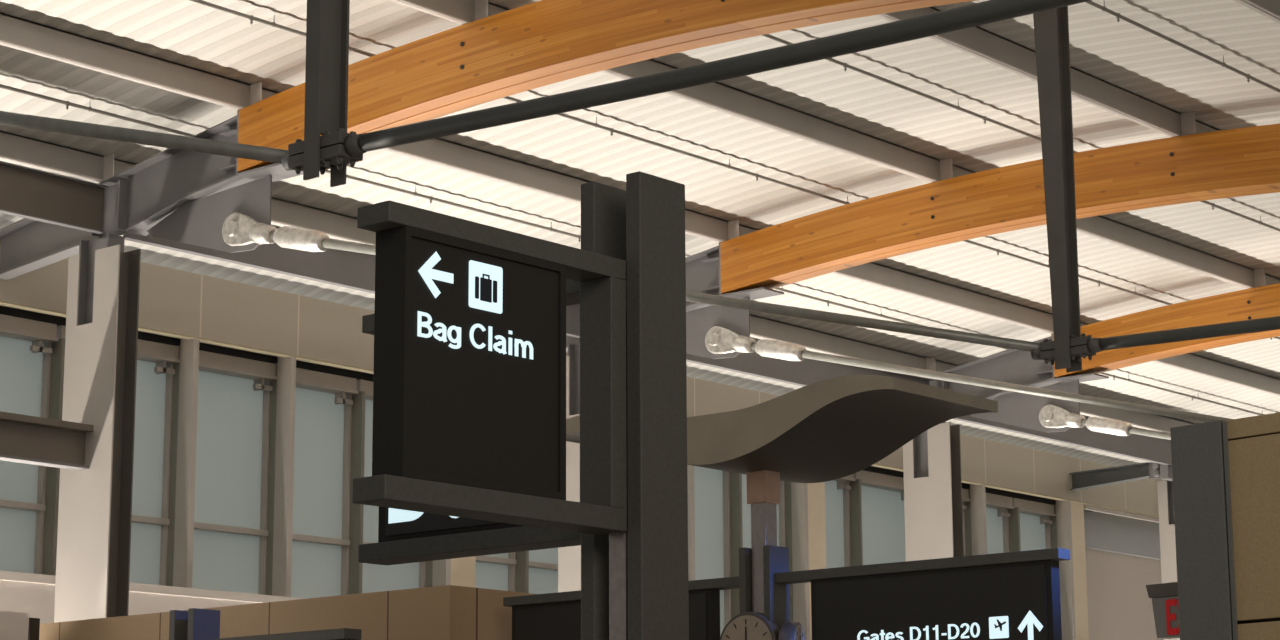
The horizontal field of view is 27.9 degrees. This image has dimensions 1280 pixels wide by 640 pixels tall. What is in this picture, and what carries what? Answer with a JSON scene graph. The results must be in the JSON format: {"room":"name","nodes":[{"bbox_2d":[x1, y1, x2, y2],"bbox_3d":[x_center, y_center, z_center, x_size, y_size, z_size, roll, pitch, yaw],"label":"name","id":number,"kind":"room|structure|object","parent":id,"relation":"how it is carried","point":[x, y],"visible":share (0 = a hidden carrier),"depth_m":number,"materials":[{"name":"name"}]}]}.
{"room":"airport terminal","nodes":[
{"label":"airport terminal","id":0,"kind":"room"},
{"bbox_2d":[0,580,254,634],"bbox_3d":[-2.176,6.428,34.863,0.480,4.580,33.200,-10,-15,39],"label":"wall","id":1,"kind":"structure","parent":0,"point":[35,599],"depth_m":29.61,"materials":[{"name":"beige paint"}]},
{"bbox_2d":[0,314,57,573],"bbox_3d":[-7.343,1.471,29.907,0.270,3.040,1.100,-10,-15,39],"label":"window","id":2,"kind":"structure","parent":1,"relation":"in","point":[25,344],"depth_m":30.15,"materials":[{"name":"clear glass"}]},
{"bbox_2d":[42,338,64,575],"bbox_3d":[-6.952,1.634,30.311,0.350,2.840,0.060,-10,-15,39],"label":"trim","id":3,"kind":"structure","parent":1,"relation":"attached to","point":[58,347],"depth_m":30.17,"materials":[{"name":"grey metal"}]},
{"bbox_2d":[56,325,179,585],"bbox_3d":[-6.365,1.697,31.035,0.270,3.040,1.800,-10,-15,39],"label":"window","id":4,"kind":"structure","parent":1,"relation":"in","point":[150,521],"depth_m":31.59,"materials":[{"name":"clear glass"}]},
{"bbox_2d":[0,571,304,602],"bbox_3d":[-2.168,4.132,35.316,0.530,0.100,33.200,-10,-15,39],"label":"trim","id":5,"kind":"structure","parent":1,"relation":"on","point":[4,575],"depth_m":30.97,"materials":[{"name":"beige paint"}]},
{"bbox_2d":[166,345,179,585],"bbox_3d":[-5.779,1.816,31.731,0.290,3.040,0.065,-10,-15,39],"label":"trim","id":6,"kind":"structure","parent":1,"relation":"attached to","point":[175,386],"depth_m":31.64,"materials":[{"name":"grey metal"}]},
{"bbox_2d":[173,339,198,587],"bbox_3d":[-5.569,1.745,31.563,0.260,3.110,0.085,-10,-15,39],"label":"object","id":7,"kind":"structure","parent":1,"relation":"attached to","point":[189,349],"depth_m":31.51,"materials":[{"name":"grey metal"}]},
{"bbox_2d":[192,350,276,594],"bbox_3d":[-5.245,1.955,32.328,0.270,3.040,1.540,-10,-15,39],"label":"window","id":8,"kind":"structure","parent":1,"relation":"in","point":[231,533],"depth_m":32.55,"materials":[{"name":"clear glass"}]},
{"bbox_2d":[265,363,276,594],"bbox_3d":[-4.742,2.054,32.926,0.290,3.040,0.065,-10,-15,39],"label":"trim","id":9,"kind":"structure","parent":1,"relation":"attached to","point":[273,394],"depth_m":32.84,"materials":[{"name":"grey metal"}]},
{"bbox_2d":[272,356,295,596],"bbox_3d":[-4.533,1.984,32.759,0.260,3.110,0.085,-10,-15,39],"label":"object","id":10,"kind":"structure","parent":1,"relation":"attached to","point":[286,367],"depth_m":32.70,"materials":[{"name":"grey metal"}]},
{"bbox_2d":[291,368,358,598],"bbox_3d":[-4.267,2.181,33.456,0.270,3.040,1.360,-10,-15,39],"label":"window","id":11,"kind":"structure","parent":1,"relation":"in","point":[323,401],"depth_m":33.71,"materials":[{"name":"clear glass"}]},
{"bbox_2d":[348,391,364,594],"bbox_3d":[-3.791,2.362,33.958,0.350,2.840,0.060,-10,-15,39],"label":"trim","id":12,"kind":"structure","parent":1,"relation":"attached to","point":[358,407],"depth_m":33.92,"materials":[{"name":"grey metal"}]},
{"bbox_2d":[356,379,425,592],"bbox_3d":[-3.341,2.394,34.524,0.270,3.040,1.380,-10,-15,39],"label":"window","id":13,"kind":"structure","parent":1,"relation":"in","point":[375,577],"depth_m":34.42,"materials":[{"name":"clear glass"}]},
{"bbox_2d":[426,561,432,586],"bbox_3d":[-2.890,2.482,35.063,0.290,3.040,0.065,-10,-15,39],"label":"trim","id":14,"kind":"structure","parent":1,"relation":"attached to","point":[429,564],"depth_m":34.80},
{"bbox_2d":[432,559,450,586],"bbox_3d":[-2.681,2.411,34.896,0.260,3.110,0.085,-10,-15,39],"label":"trim","id":15,"kind":"structure","parent":1,"relation":"attached to","point":[441,568],"depth_m":34.64,"materials":[{"name":"beige paint"}]},
{"bbox_2d":[451,556,475,587],"bbox_3d":[-2.599,4.769,34.751,0.520,7.790,0.510,-10,-15,39],"label":"trim","id":16,"kind":"structure","parent":1,"relation":"attached to","point":[463,570],"depth_m":34.87,"materials":[{"name":"beige paint"}]},
{"bbox_2d":[475,552,516,591],"bbox_3d":[-2.110,2.678,35.944,0.270,3.040,1.100,-10,-15,39],"label":"window","id":17,"kind":"structure","parent":1,"relation":"in","point":[494,571],"depth_m":36.02,"materials":[{"name":"clear glass"}]},
{"bbox_2d":[515,551,528,592],"bbox_3d":[-1.719,2.841,36.349,0.350,2.840,0.060,-10,-15,39],"label":"trim","id":18,"kind":"structure","parent":1,"relation":"attached to","point":[522,567],"depth_m":36.12,"materials":[{"name":"grey metal"}]},
{"bbox_2d":[529,548,557,593],"bbox_3d":[-1.132,2.904,37.072,0.270,3.040,1.800,-10,-15,39],"label":"window","id":19,"kind":"structure","parent":1,"relation":"in","point":[543,563],"depth_m":36.77,"materials":[{"name":"clear glass"}]},
{"bbox_2d":[687,465,694,580],"bbox_3d":[0.700,3.191,38.796,0.260,3.110,0.085,-10,-15,39],"label":"trim","id":20,"kind":"structure","parent":1,"relation":"attached to","point":[690,469],"depth_m":38.73,"materials":[{"name":"grey metal"}]},
{"bbox_2d":[694,466,730,635],"bbox_3d":[0.966,3.388,39.493,0.270,3.040,1.360,-10,-15,39],"label":"window","id":21,"kind":"structure","parent":1,"relation":"in","point":[711,486],"depth_m":39.86,"materials":[{"name":"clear glass"}]},
{"bbox_2d":[729,472,742,618],"bbox_3d":[1.441,3.569,39.995,0.350,2.840,0.060,-10,-15,39],"label":"trim","id":22,"kind":"structure","parent":1,"relation":"attached to","point":[735,479],"depth_m":39.97,"materials":[{"name":"grey metal"}]},
{"bbox_2d":[742,474,785,547],"bbox_3d":[1.892,3.601,40.561,0.270,3.040,1.380,-10,-15,39],"label":"window","id":23,"kind":"structure","parent":1,"relation":"in","point":[746,508],"depth_m":40.67,"materials":[{"name":"clear glass"}]},
{"bbox_2d":[784,481,792,621],"bbox_3d":[2.343,3.689,41.100,0.290,3.040,0.065,-10,-15,39],"label":"trim","id":24,"kind":"structure","parent":1,"relation":"attached to","point":[788,509],"depth_m":41.09,"materials":[{"name":"grey metal"}]},
{"bbox_2d":[791,482,809,639],"bbox_3d":[2.552,3.618,40.933,0.260,3.110,0.085,-10,-15,39],"label":"trim","id":25,"kind":"structure","parent":1,"relation":"attached to","point":[799,494],"depth_m":40.88,"materials":[{"name":"beige paint"}]},
{"bbox_2d":[807,482,825,639],"bbox_3d":[2.634,5.976,40.788,0.520,7.790,0.510,-10,-15,39],"label":"trim","id":26,"kind":"structure","parent":1,"relation":"attached to","point":[816,491],"depth_m":41.17,"materials":[{"name":"beige paint"}]},
{"bbox_2d":[825,474,855,567],"bbox_3d":[3.123,3.885,41.981,0.270,3.040,1.100,-10,-15,39],"label":"window","id":27,"kind":"structure","parent":1,"relation":"in","point":[837,502],"depth_m":42.41,"materials":[{"name":"clear glass"}]},
{"bbox_2d":[849,479,862,565],"bbox_3d":[3.514,4.047,42.386,0.350,2.840,0.060,-10,-15,39],"label":"trim","id":28,"kind":"structure","parent":1,"relation":"attached to","point":[856,546],"depth_m":42.45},
{"bbox_2d":[854,470,905,564],"bbox_3d":[4.101,4.111,43.109,0.270,3.040,1.800,-10,-15,39],"label":"window","id":29,"kind":"structure","parent":1,"relation":"in","point":[882,495],"depth_m":43.37,"materials":[{"name":"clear glass"}]},
{"bbox_2d":[962,488,969,555],"bbox_3d":[5.221,4.369,44.402,0.270,3.040,1.540,-10,-15,39],"label":"window","id":30,"kind":"structure","parent":1,"relation":"in","point":[965,492],"depth_m":45.11,"materials":[{"name":"grey metal"}]},
{"bbox_2d":[964,489,971,555],"bbox_3d":[5.723,4.468,45.001,0.290,3.040,0.065,-10,-15,39],"label":"trim","id":31,"kind":"structure","parent":1,"relation":"attached to","point":[967,513],"depth_m":45.10,"materials":[{"name":"grey metal"}]},
{"bbox_2d":[970,484,986,554],"bbox_3d":[5.933,4.397,44.833,0.260,3.110,0.085,-10,-15,39],"label":"trim","id":32,"kind":"structure","parent":1,"relation":"attached to","point":[977,492],"depth_m":44.98,"materials":[{"name":"beige paint"}]},
{"bbox_2d":[985,493,1013,553],"bbox_3d":[6.199,4.595,45.530,0.270,3.040,1.360,-10,-15,39],"label":"window","id":33,"kind":"structure","parent":1,"relation":"in","point":[997,506],"depth_m":46.06,"materials":[{"name":"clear glass"}]},
{"bbox_2d":[1008,507,1020,551],"bbox_3d":[6.674,4.776,46.032,0.350,2.840,0.060,-10,-15,39],"label":"trim","id":34,"kind":"structure","parent":1,"relation":"attached to","point":[1014,519],"depth_m":46.15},
{"bbox_2d":[1012,498,1055,550],"bbox_3d":[7.125,4.808,46.599,0.270,3.040,1.380,-10,-15,39],"label":"window","id":35,"kind":"structure","parent":1,"relation":"in","point":[1035,533],"depth_m":47.01,"materials":[{"name":"clear glass"}]},
{"bbox_2d":[1050,504,1056,547],"bbox_3d":[7.575,4.896,47.138,0.290,3.040,0.065,-10,-15,39],"label":"trim","id":36,"kind":"structure","parent":1,"relation":"attached to","point":[1053,527],"depth_m":47.27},
{"bbox_2d":[1056,500,1075,639],"bbox_3d":[7.785,4.824,46.970,0.260,3.110,0.085,-10,-15,39],"label":"trim","id":37,"kind":"structure","parent":1,"relation":"attached to","point":[1063,508],"depth_m":46.96,"materials":[{"name":"beige paint"}]},
{"bbox_2d":[1070,501,1088,639],"bbox_3d":[7.867,7.183,46.826,0.520,7.790,0.510,-10,-15,39],"label":"trim","id":38,"kind":"structure","parent":1,"relation":"attached to","point":[1077,509],"depth_m":47.20,"materials":[{"name":"beige paint"}]},
{"bbox_2d":[0,237,1162,515],"bbox_3d":[-0.498,0.994,37.707,0.120,0.810,38.000,-10,-15,39],"label":"wall","id":39,"kind":"structure","parent":0,"point":[170,300],"depth_m":33.28,"materials":[{"name":"beige paint"}]},
{"bbox_2d":[0,306,1092,511],"bbox_3d":[-2.336,1.102,36.067,0.330,0.080,33.200,-10,-15,39],"label":"trim","id":40,"kind":"structure","parent":39,"relation":"attached to","point":[4,310],"depth_m":32.91,"materials":[{"name":"grey metal"}]},
{"bbox_2d":[0,300,1158,517],"bbox_3d":[-0.492,1.390,37.623,0.132,0.024,38.000,-10,-15,39],"label":"trim","id":41,"kind":"structure","parent":39,"relation":"attached to","point":[3,303],"depth_m":32.94,"materials":[{"name":"metal"}]},
{"bbox_2d":[1083,505,1158,522],"bbox_3d":[10.031,3.877,49.760,0.080,0.080,5.490,-10,-15,39],"label":"trim","id":42,"kind":"structure","parent":39,"relation":"attached to","point":[1086,507],"depth_m":48.65,"materials":[{"name":"grey metal"}]},
{"bbox_2d":[0,0,1279,465],"bbox_3d":[6.106,-1.131,32.454,19.530,1.412,38.070,-10,-15,39],"label":"ceiling","id":43,"kind":"structure","parent":0,"point":[1127,56],"depth_m":29.73,"materials":[{"name":"white metal"}]},
{"bbox_2d":[237,0,976,171],"bbox_3d":[1.190,-2.485,22.611,13.785,1.732,0.452,-10,-15,39],"label":"beam","id":44,"kind":"structure","parent":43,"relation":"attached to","point":[541,43],"depth_m":24.34,"materials":[{"name":"brown wood"}]},
{"bbox_2d":[281,0,366,186],"bbox_3d":[-1.743,-2.652,14.501,0.610,3.869,0.218,-10,-15,39],"label":"post","id":45,"kind":"object","parent":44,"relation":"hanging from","point":[327,24],"visible":0.98,"depth_m":14.18,"materials":[{"name":"grey metal"}]},
{"bbox_2d":[0,111,287,163],"bbox_3d":[-5.701,-1.617,17.728,10.028,2.916,0.235,-10,-15,39],"label":"rod","id":46,"kind":"object","parent":45,"relation":"attached to","point":[223,148],"visible":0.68,"depth_m":15.18,"materials":[{"name":"grey metal"}]},
{"bbox_2d":[359,0,1091,150],"bbox_3d":[1.752,-1.452,11.232,8.500,0.255,0.100,-10,-15,39],"label":"tube","id":47,"kind":"object","parent":45,"relation":"attached to","point":[990,11],"visible":1,"depth_m":12.31,"materials":[{"name":"black metal"}]},
{"bbox_2d":[1031,6,1102,372],"bbox_3d":[3.347,-1.481,20.548,0.610,3.823,0.188,-10,-15,39],"label":"post","id":48,"kind":"object","parent":44,"relation":"hanging from","point":[1067,350],"visible":1,"depth_m":20.42,"materials":[{"name":"grey metal"}]},
{"bbox_2d":[222,212,1039,351],"bbox_3d":[-0.526,-0.408,23.695,10.028,2.766,0.235,-10,-15,39],"label":"rod","id":49,"kind":"object","parent":48,"relation":"attached to","point":[238,229],"visible":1,"depth_m":22.56,"materials":[{"name":"silver metal"}]},
{"bbox_2d":[1100,316,1279,349],"bbox_3d":[6.842,-0.350,17.293,8.500,0.160,0.100,-10,-15,39],"label":"tube","id":50,"kind":"object","parent":48,"relation":"attached to","point":[1269,323],"visible":1,"depth_m":19.46,"materials":[{"name":"black metal"}]},
{"bbox_2d":[0,84,1264,414],"bbox_3d":[1.912,-0.456,35.908,0.052,0.170,37.600,-10,-15,39],"label":"pipe","id":51,"kind":"object","parent":43,"relation":"hanging from","point":[67,103],"visible":0.58,"depth_m":31.21,"materials":[{"name":"grey metal"}]},
{"bbox_2d":[189,0,1279,339],"bbox_3d":[4.097,-1.141,34.151,0.052,0.170,37.600,-10,-15,39],"label":"pipe","id":52,"kind":"object","parent":43,"relation":"hanging from","point":[251,18],"visible":0.62,"depth_m":30.00,"materials":[{"name":"grey metal"}]},
{"bbox_2d":[762,34,1279,231],"bbox_3d":[6.573,-1.673,32.111,0.052,0.170,37.600,-10,-15,39],"label":"pipe","id":53,"kind":"object","parent":43,"relation":"hanging from","point":[845,65],"visible":0.59,"depth_m":28.52,"materials":[{"name":"grey metal"}]},
{"bbox_2d":[1086,1,1279,92],"bbox_3d":[9.050,-1.947,30.019,0.052,0.170,37.600,-10,-15,39],"label":"pipe","id":54,"kind":"object","parent":43,"relation":"hanging from","point":[1103,8],"visible":1,"depth_m":25.82,"materials":[{"name":"grey metal"}]},
{"bbox_2d":[1085,548,1163,639],"bbox_3d":[9.651,7.675,49.277,0.300,7.790,5.570,-10,-15,39],"label":"wall","id":55,"kind":"structure","parent":0,"point":[1119,604],"depth_m":48.93,"materials":[{"name":"beige paint"}]},
{"bbox_2d":[1084,511,1160,559],"bbox_3d":[9.796,4.218,49.895,0.060,0.770,5.490,-10,-15,39],"label":"trim","id":56,"kind":"structure","parent":55,"relation":"attached to","point":[1103,531],"depth_m":49.17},
{"bbox_3d":[6.941,6.182,22.192,31.200,0.100,56.000,-10,-15,39],"label":"floor","id":57,"kind":"structure","parent":0,"visible":0},
{"bbox_2d":[0,611,28,639],"bbox_3d":[-6.635,4.944,25.973,0.350,3.974,0.662,-10,-15,39],"label":"wall","id":58,"kind":"structure","parent":57,"relation":"on","point":[13,625],"depth_m":26.34,"materials":[{"name":"beige paint"}]},
{"bbox_2d":[28,618,39,639],"bbox_3d":[-6.341,5.035,26.346,0.200,3.941,0.126,-10,-15,39],"label":"stanchion","id":59,"kind":"object","parent":57,"relation":"on","point":[34,623],"visible":0.6,"depth_m":26.65,"materials":[{"name":"black metal"}]},
{"bbox_2d":[54,233,140,622],"bbox_3d":[-5.876,3.107,27.532,0.880,8.190,0.300,-10,-15,39],"label":"column","id":60,"kind":"structure","parent":57,"relation":"on","point":[95,508],"depth_m":27.78,"materials":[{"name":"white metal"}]},
{"bbox_2d":[0,411,93,469],"bbox_3d":[-7.951,0.925,25.496,0.240,0.470,6.078,-10,-15,39],"label":"beam","id":61,"kind":"structure","parent":60,"relation":"attached to","point":[26,439],"depth_m":27.32,"materials":[{"name":"metal"}]},
{"bbox_2d":[0,161,108,233],"bbox_3d":[-7.910,-1.666,26.027,0.180,0.520,6.150,-10,-15,39],"label":"beam","id":62,"kind":"structure","parent":60,"relation":"on","point":[25,192],"depth_m":27.80,"materials":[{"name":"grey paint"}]},
{"bbox_2d":[0,109,302,279],"bbox_3d":[-5.458,-1.209,28.126,5.045,1.480,0.430,-10,-15,39],"label":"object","id":63,"kind":"object","parent":60,"relation":"attached to","point":[183,196],"visible":0.77,"depth_m":27.78,"materials":[{"name":"grey paint"}]},
{"bbox_2d":[169,608,361,639],"bbox_3d":[-3.921,4.421,22.798,3.900,3.701,0.310,-10,-15,39],"label":"directional sign","id":64,"kind":"object","parent":57,"relation":"on","point":[194,623],"visible":1,"depth_m":23.03,"materials":[{"name":"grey metal"}]},
{"bbox_2d":[39,585,534,639],"bbox_3d":[-3.337,4.822,25.251,5.977,3.891,1.950,-10,-15,39],"label":"enclosure","id":65,"kind":"object","parent":57,"relation":"on","point":[447,612],"visible":0.8,"depth_m":23.69,"materials":[{"name":"beige laminate"}]},
{"bbox_2d":[352,171,688,639],"bbox_3d":[-1.022,1.570,10.759,1.776,4.440,1.717,-10,-15,39],"label":"directional sign","id":66,"kind":"object","parent":57,"relation":"on","point":[467,324],"visible":1,"depth_m":10.66,"materials":[{"name":"grey metal"}]},
{"bbox_2d":[558,344,580,591],"bbox_3d":[-0.643,4.314,33.569,0.880,8.190,0.300,-10,-15,39],"label":"column","id":67,"kind":"structure","parent":57,"relation":"on","point":[569,558],"depth_m":34.03,"materials":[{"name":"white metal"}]},
{"bbox_2d":[123,224,579,337],"bbox_3d":[-3.205,-0.581,31.455,0.180,0.520,7.780,-10,-15,39],"label":"beam","id":68,"kind":"structure","parent":67,"relation":"on","point":[347,269],"depth_m":30.57,"materials":[{"name":"grey metal"}]},
{"bbox_2d":[566,242,783,358],"bbox_3d":[-0.225,-0.002,34.163,5.045,1.480,0.430,-10,-15,39],"label":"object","id":69,"kind":"object","parent":67,"relation":"attached to","point":[703,269],"visible":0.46,"depth_m":33.23,"materials":[{"name":"grey paint"}]},
{"bbox_2d":[0,131,1194,432],"bbox_3d":[1.066,-0.075,36.531,0.240,0.290,37.850,-10,-15,39],"label":"purlin","id":70,"kind":"object","parent":69,"relation":"on","point":[14,148],"visible":0.43,"depth_m":31.28,"materials":[{"name":"grey metal"}]},
{"bbox_2d":[705,326,1231,421],"bbox_3d":[4.706,0.798,29.732,10.028,2.766,0.235,-10,-15,39],"label":"rod","id":71,"kind":"object","parent":69,"relation":"attached to","point":[718,340],"visible":1,"depth_m":31.15,"materials":[{"name":"silver metal"}]},
{"bbox_2d":[720,124,1279,293],"bbox_3d":[6.423,-1.278,28.648,13.785,1.732,0.452,-10,-15,39],"label":"beam","id":72,"kind":"structure","parent":69,"relation":"on","point":[1245,161],"depth_m":30.38,"materials":[{"name":"brown wood"}]},
{"bbox_2d":[0,13,1279,396],"bbox_3d":[2.916,-0.736,35.060,0.240,0.290,37.850,-10,-15,39],"label":"purlin","id":73,"kind":"object","parent":72,"relation":"on","point":[16,33],"visible":0.61,"depth_m":29.75,"materials":[{"name":"grey metal"}]},
{"bbox_2d":[390,0,1279,288],"bbox_3d":[5.407,-1.397,33.034,0.240,0.290,37.850,-10,-15,39],"label":"purlin","id":74,"kind":"object","parent":72,"relation":"on","point":[717,96],"visible":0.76,"depth_m":29.67,"materials":[{"name":"grey metal"}]},
{"bbox_2d":[875,7,1220,136],"bbox_3d":[7.883,-1.795,30.967,0.240,0.290,37.850,-10,-15,39],"label":"purlin","id":75,"kind":"object","parent":72,"relation":"on","point":[976,41],"visible":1,"depth_m":27.36,"materials":[{"name":"grey metal"}]},
{"bbox_2d":[1234,0,1279,23],"bbox_3d":[10.331,-1.934,28.873,0.240,0.290,37.850,-10,-15,39],"label":"purlin","id":76,"kind":"object","parent":72,"relation":"on","point":[1270,9],"visible":1,"depth_m":23.67,"materials":[{"name":"grey metal"}]},
{"bbox_2d":[503,375,1069,639],"bbox_3d":[1.062,3.283,21.113,5.759,5.207,1.488,-10,-15,39],"label":"directional sign","id":77,"kind":"object","parent":57,"relation":"on","point":[835,428],"visible":0.94,"depth_m":20.73,"materials":[{"name":"grey metal"}]},
{"bbox_2d":[720,612,779,639],"bbox_3d":[0.908,2.705,21.122,0.612,0.612,0.129,-10,-15,39],"label":"clock","id":78,"kind":"object","parent":77,"relation":"on","point":[745,625],"depth_m":21.08,"materials":[{"name":"brown metal"}]},
{"bbox_2d":[778,621,804,639],"bbox_3d":[1.240,2.741,20.969,0.128,0.561,0.561,-3,-12,15],"label":"clock","id":79,"kind":"object","parent":77,"relation":"on","point":[787,630],"depth_m":20.86,"materials":[{"name":"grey metal"}]},
{"bbox_2d":[903,422,963,560],"bbox_3d":[4.590,5.521,39.606,0.880,8.190,0.300,-10,-15,39],"label":"column","id":80,"kind":"structure","parent":57,"relation":"on","point":[932,459],"depth_m":40.05,"materials":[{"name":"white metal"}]},
{"bbox_2d":[924,334,1108,431],"bbox_3d":[5.008,1.205,40.200,5.045,1.480,0.430,-10,-15,39],"label":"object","id":81,"kind":"object","parent":80,"relation":"attached to","point":[1013,366],"visible":0.41,"depth_m":39.53,"materials":[{"name":"grey paint"}]},
{"bbox_2d":[686,337,933,386],"bbox_3d":[2.027,0.626,37.492,0.180,0.520,7.780,-10,-15,39],"label":"beam","id":82,"kind":"structure","parent":81,"relation":"attached to","point":[806,372],"depth_m":37.65,"materials":[{"name":"grey metal"}]},
{"bbox_2d":[1039,405,1170,439],"bbox_3d":[9.939,2.005,35.769,10.028,2.766,0.235,-10,-15,39],"label":"light fixture","id":83,"kind":"object","parent":81,"relation":"attached to","point":[1050,416],"visible":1,"depth_m":38.50,"materials":[{"name":"silver metal"}]},
{"bbox_2d":[1053,283,1279,377],"bbox_3d":[11.655,-0.071,34.685,13.785,1.732,0.452,-10,-15,39],"label":"beam","id":84,"kind":"structure","parent":81,"relation":"on","point":[1263,301],"depth_m":37.65,"materials":[{"name":"orange wood"}]},
{"bbox_2d":[1157,480,1179,639],"bbox_3d":[9.822,6.727,45.643,0.880,8.190,0.300,-10,-15,39],"label":"column","id":85,"kind":"structure","parent":57,"relation":"on","point":[1165,487],"depth_m":46.32,"materials":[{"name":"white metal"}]},
{"bbox_2d":[954,414,1171,465],"bbox_3d":[7.260,1.833,43.529,0.180,0.520,7.780,-10,-15,39],"label":"beam","id":86,"kind":"structure","parent":85,"relation":"on","point":[1146,448],"depth_m":44.39,"materials":[{"name":"grey metal"}]},
{"bbox_2d":[1069,462,1172,490],"bbox_3d":[8.806,2.829,46.795,2.050,0.380,0.460,-10,-15,39],"label":"strut","id":87,"kind":"object","parent":85,"relation":"attached to","point":[1088,479],"visible":0.93,"depth_m":46.73,"materials":[{"name":"grey metal"}]},
{"bbox_2d":[1170,412,1279,639],"bbox_3d":[3.675,2.067,11.112,0.450,3.561,2.896,9,-15,-40],"label":"kiosk","id":88,"kind":"object","parent":57,"relation":"on","point":[1226,474],"visible":1,"depth_m":12.07,"materials":[{"name":"grey metal"}]},
{"bbox_2d":[1146,582,1179,638],"bbox_3d":[3.062,1.435,13.061,0.474,0.282,1.304,3,-12,-16],"label":"exit sign","id":89,"kind":"object","parent":88,"relation":"attached to","point":[1164,596],"visible":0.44,"depth_m":13.46,"materials":[{"name":"red"}]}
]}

